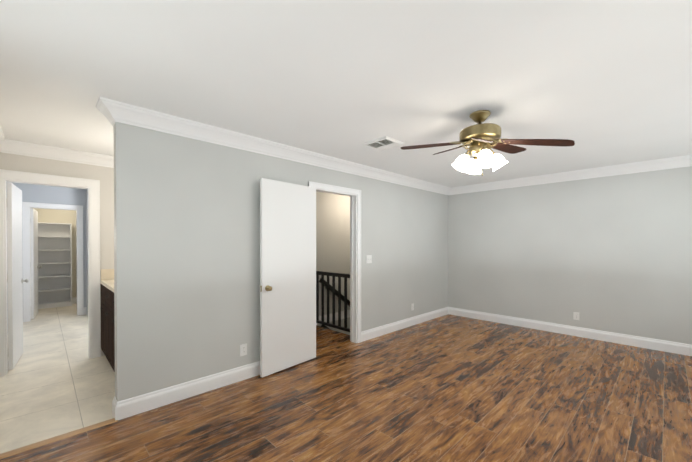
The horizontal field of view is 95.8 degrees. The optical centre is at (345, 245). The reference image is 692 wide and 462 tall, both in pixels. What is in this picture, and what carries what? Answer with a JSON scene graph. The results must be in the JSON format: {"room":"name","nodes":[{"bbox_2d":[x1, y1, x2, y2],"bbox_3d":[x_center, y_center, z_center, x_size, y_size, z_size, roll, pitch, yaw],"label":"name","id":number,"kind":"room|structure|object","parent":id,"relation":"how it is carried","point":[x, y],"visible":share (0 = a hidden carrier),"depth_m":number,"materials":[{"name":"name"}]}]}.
{"room":"empty bedroom","nodes":[
{"label":"empty bedroom","id":0,"kind":"room"},
{"bbox_2d":[6,182,10,328],"bbox_3d":[-4.815,0.122,4.326,0.120,2.440,3.050,0,1,-44],"label":"wall","id":1,"kind":"structure","parent":0,"point":[7,272],"depth_m":4.68,"materials":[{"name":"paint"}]},
{"bbox_2d":[11,182,86,306],"bbox_3d":[-4.938,0.108,6.251,2.390,2.440,0.120,0,1,-44],"label":"wall","id":2,"kind":"structure","parent":0,"point":[34,193],"depth_m":5.79,"materials":[{"name":"blue paint"}]},
{"bbox_2d":[30,208,41,318],"bbox_3d":[-5.847,0.320,5.895,0.153,1.998,0.648,0,1,-44],"label":"closet door","id":3,"kind":"structure","parent":2,"relation":"in","point":[34,255],"depth_m":5.74,"materials":[{"name":"white wood"}]},
{"bbox_2d":[86,189,87,315],"bbox_3d":[-4.840,0.111,5.928,0.100,2.440,0.480,0,1,-44],"label":"wall","id":4,"kind":"structure","parent":2,"relation":"attached to","point":[86,253],"depth_m":5.97,"materials":[{"name":"grey paint"}]},
{"bbox_2d":[30,208,76,297],"bbox_3d":[-6.276,0.102,7.210,1.810,2.440,0.120,0,1,-44],"label":"wall","id":5,"kind":"structure","parent":0,"point":[54,216],"depth_m":7.09,"materials":[{"name":"beige paint"}]},
{"bbox_2d":[72,297,76,303],"bbox_3d":[-6.271,1.252,7.127,1.690,0.140,0.016,0,1,-44],"label":"baseboard","id":6,"kind":"structure","parent":5,"relation":"attached to","point":[74,300],"depth_m":7.16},
{"bbox_2d":[0,152,113,355],"bbox_3d":[-3.147,0.126,3.738,1.450,2.440,0.120,0,1,-44],"label":"wall","id":7,"kind":"structure","parent":0,"point":[30,164],"depth_m":3.78,"materials":[{"name":"beige paint"}]},
{"bbox_2d":[0,125,7,152],"bbox_3d":[-1.670,-1.015,1.253,0.113,0.122,5.490,0,1,-44],"label":"crown molding","id":8,"kind":"structure","parent":7,"relation":"attached to","point":[3,142],"depth_m":3.20,"materials":[{"name":"white wood"}]},
{"bbox_2d":[6,182,28,369],"bbox_3d":[-3.813,0.326,3.635,0.155,2.018,0.673,0,1,-44],"label":"bathroom door","id":9,"kind":"structure","parent":7,"relation":"in","point":[15,280],"depth_m":3.49,"materials":[{"name":"white wood"}]},
{"bbox_2d":[0,169,100,376],"bbox_3d":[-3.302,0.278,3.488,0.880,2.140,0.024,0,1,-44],"label":"door frame","id":10,"kind":"structure","parent":7,"relation":"attached to","point":[93,185],"depth_m":3.76,"materials":[{"name":"white wood"}]},
{"bbox_2d":[8,139,113,167],"bbox_3d":[-3.023,-1.032,3.688,1.330,0.122,0.113,0,1,-44],"label":"crown molding","id":11,"kind":"structure","parent":7,"relation":"attached to","point":[14,147],"depth_m":3.50,"materials":[{"name":"white wood"}]},
{"bbox_2d":[100,269,113,280],"bbox_3d":[-2.788,0.349,3.988,0.543,0.130,0.020,0,1,-44],"label":"backsplash","id":12,"kind":"structure","parent":7,"relation":"attached to","point":[106,274],"depth_m":3.83,"materials":[{"name":"beige stone"}]},
{"bbox_2d":[0,303,114,453],"bbox_3d":[-3.759,1.387,5.049,2.390,0.100,6.500,0,1,-44],"label":"floor","id":13,"kind":"structure","parent":0,"point":[56,381],"depth_m":3.05,"materials":[{"name":"beige tile"}]},
{"bbox_2d":[38,222,71,308],"bbox_3d":[-6.365,0.414,6.809,0.580,1.820,0.288,0,1,-44],"label":"closet shelf","id":14,"kind":"object","parent":13,"relation":"on","point":[55,263],"visible":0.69,"depth_m":6.89,"materials":[{"name":"white wood"}]},
{"bbox_2d":[100,285,114,371],"bbox_3d":[-2.202,0.904,3.386,0.589,0.890,1.706,0,1,-44],"label":"bathroom vanity","id":15,"kind":"object","parent":13,"relation":"on","point":[107,313],"depth_m":3.36,"materials":[{"name":"brown wood"}]},
{"bbox_2d":[100,281,113,292],"bbox_3d":[-2.194,0.439,3.391,0.567,0.040,1.706,0,1,-44],"label":"countertop","id":16,"kind":"structure","parent":15,"relation":"on","point":[110,284],"depth_m":3.48,"materials":[{"name":"beige stone"}]},
{"bbox_2d":[113,122,447,401],"bbox_3d":[0.107,0.922,4.357,5.390,4.040,0.120,0,1,-44],"label":"wall","id":17,"kind":"structure","parent":0,"point":[186,259],"depth_m":2.92,"materials":[{"name":"grey paint"}]},
{"bbox_2d":[112,361,259,420],"bbox_3d":[-1.125,1.281,3.080,1.871,0.140,0.036,0,1,-44],"label":"baseboard","id":18,"kind":"structure","parent":17,"relation":"attached to","point":[129,407],"depth_m":2.74,"materials":[{"name":"white wood"}]},
{"bbox_2d":[240,343,246,355],"bbox_3d":[-1.034,1.050,3.158,0.072,0.116,0.008,0,1,-44],"label":"electrical outlet","id":19,"kind":"object","parent":17,"relation":"attached to","point":[243,349],"visible":1,"depth_m":3.15,"materials":[{"name":"white plastic"}]},
{"bbox_2d":[96,96,451,194],"bbox_3d":[0.105,-1.036,4.180,5.382,0.122,0.113,0,1,-44],"label":"crown molding","id":20,"kind":"structure","parent":17,"relation":"attached to","point":[113,112],"depth_m":3.04,"materials":[{"name":"white wood"}]},
{"bbox_2d":[260,178,315,377],"bbox_3d":[-0.601,0.322,3.453,0.763,2.028,0.163,0,1,-44],"label":"door","id":21,"kind":"structure","parent":17,"relation":"in","point":[287,275],"depth_m":3.41,"materials":[{"name":"white wood"}]},
{"bbox_2d":[308,181,360,342],"bbox_3d":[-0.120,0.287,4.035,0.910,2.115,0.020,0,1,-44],"label":"door frame","id":22,"kind":"structure","parent":17,"relation":"attached to","point":[311,184],"depth_m":4.31,"materials":[{"name":"white wood"}]},
{"bbox_2d":[366,255,371,262],"bbox_3d":[0.335,0.191,4.477,0.116,0.116,0.018,0,1,-44],"label":"light switch","id":23,"kind":"object","parent":17,"relation":"attached to","point":[368,258],"visible":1,"depth_m":4.48,"materials":[{"name":"white plastic"}]},
{"bbox_2d":[361,307,447,341],"bbox_3d":[1.091,1.266,5.223,2.475,0.140,0.016,0,1,-44],"label":"baseboard","id":24,"kind":"structure","parent":17,"relation":"attached to","point":[372,333],"depth_m":5.02,"materials":[{"name":"white wood"}]},
{"bbox_2d":[316,191,349,334],"bbox_3d":[-0.459,0.914,5.412,4.490,4.040,0.120,0,1,-44],"label":"wall","id":25,"kind":"structure","parent":0,"point":[332,232],"depth_m":5.55,"materials":[{"name":"grey paint"}]},
{"bbox_2d":[316,310,349,324],"bbox_3d":[-0.411,1.265,5.365,4.490,0.140,0.016,0,1,-44],"label":"baseboard","id":26,"kind":"structure","parent":25,"relation":"attached to","point":[348,311],"depth_m":5.57,"materials":[{"name":"white wood"}]},
{"bbox_2d":[0,314,691,461],"bbox_3d":[0.747,1.401,3.051,6.060,0.100,4.950,0,1,-44],"label":"floor","id":27,"kind":"structure","parent":0,"point":[449,388],"depth_m":2.59,"materials":[{"name":"laminate"}]},
{"bbox_2d":[0,418,117,458],"bbox_3d":[-2.071,1.353,2.167,0.790,0.008,0.075,0,1,-44],"label":"trim","id":28,"kind":"structure","parent":27,"relation":"on","point":[49,440],"depth_m":2.19,"materials":[{"name":"brown wood"}]},
{"bbox_2d":[316,271,349,331],"bbox_3d":[-0.125,0.823,4.873,0.110,1.030,0.933,0,1,-44],"label":"stair railing","id":29,"kind":"object","parent":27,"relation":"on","point":[334,291],"visible":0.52,"depth_m":4.87,"materials":[{"name":"black metal"}]},
{"bbox_2d":[0,0,691,187],"bbox_3d":[-1.119,-1.153,4.950,6.300,0.100,10.540,0,1,-44],"label":"ceiling","id":30,"kind":"structure","parent":0,"point":[601,83],"depth_m":1.97,"materials":[{"name":"white paint"}]},
{"bbox_2d":[362,136,404,150],"bbox_3d":[0.397,-1.081,3.314,0.310,0.019,0.320,0,1,-44],"label":"ceiling vent","id":31,"kind":"object","parent":30,"relation":"in","point":[383,143],"visible":1,"depth_m":3.29,"materials":[{"name":"white metal"}]},
{"bbox_2d":[400,110,574,175],"bbox_3d":[1.140,-0.826,2.573,1.221,0.518,1.208,0,1,-44],"label":"ceiling fan","id":32,"kind":"object","parent":30,"relation":"hanging from","point":[480,139],"visible":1,"depth_m":2.50,"materials":[{"name":"brown wood"}]},
{"bbox_2d":[448,166,691,344],"bbox_3d":[2.961,0.916,5.203,0.120,4.040,5.190,0,1,-44],"label":"wall","id":33,"kind":"structure","parent":0,"point":[611,253],"depth_m":4.57,"materials":[{"name":"grey paint"}]},
{"bbox_2d":[448,307,691,355],"bbox_3d":[3.299,1.269,4.761,0.016,0.140,3.760,0,1,-44],"label":"baseboard","id":34,"kind":"structure","parent":33,"relation":"attached to","point":[637,341],"depth_m":4.57,"materials":[{"name":"white wood"}]},
{"bbox_2d":[452,155,691,194],"bbox_3d":[3.272,-1.039,4.704,0.113,0.122,3.540,0,1,-44],"label":"crown molding","id":35,"kind":"structure","parent":33,"relation":"attached to","point":[679,161],"depth_m":4.51,"materials":[{"name":"white wood"}]},
{"bbox_2d":[573,312,578,319],"bbox_3d":[3.420,1.040,4.639,0.008,0.116,0.072,0,1,-44],"label":"electrical outlet","id":36,"kind":"object","parent":33,"relation":"attached to","point":[575,315],"visible":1,"depth_m":4.64,"materials":[{"name":"white plastic"}]}
]}

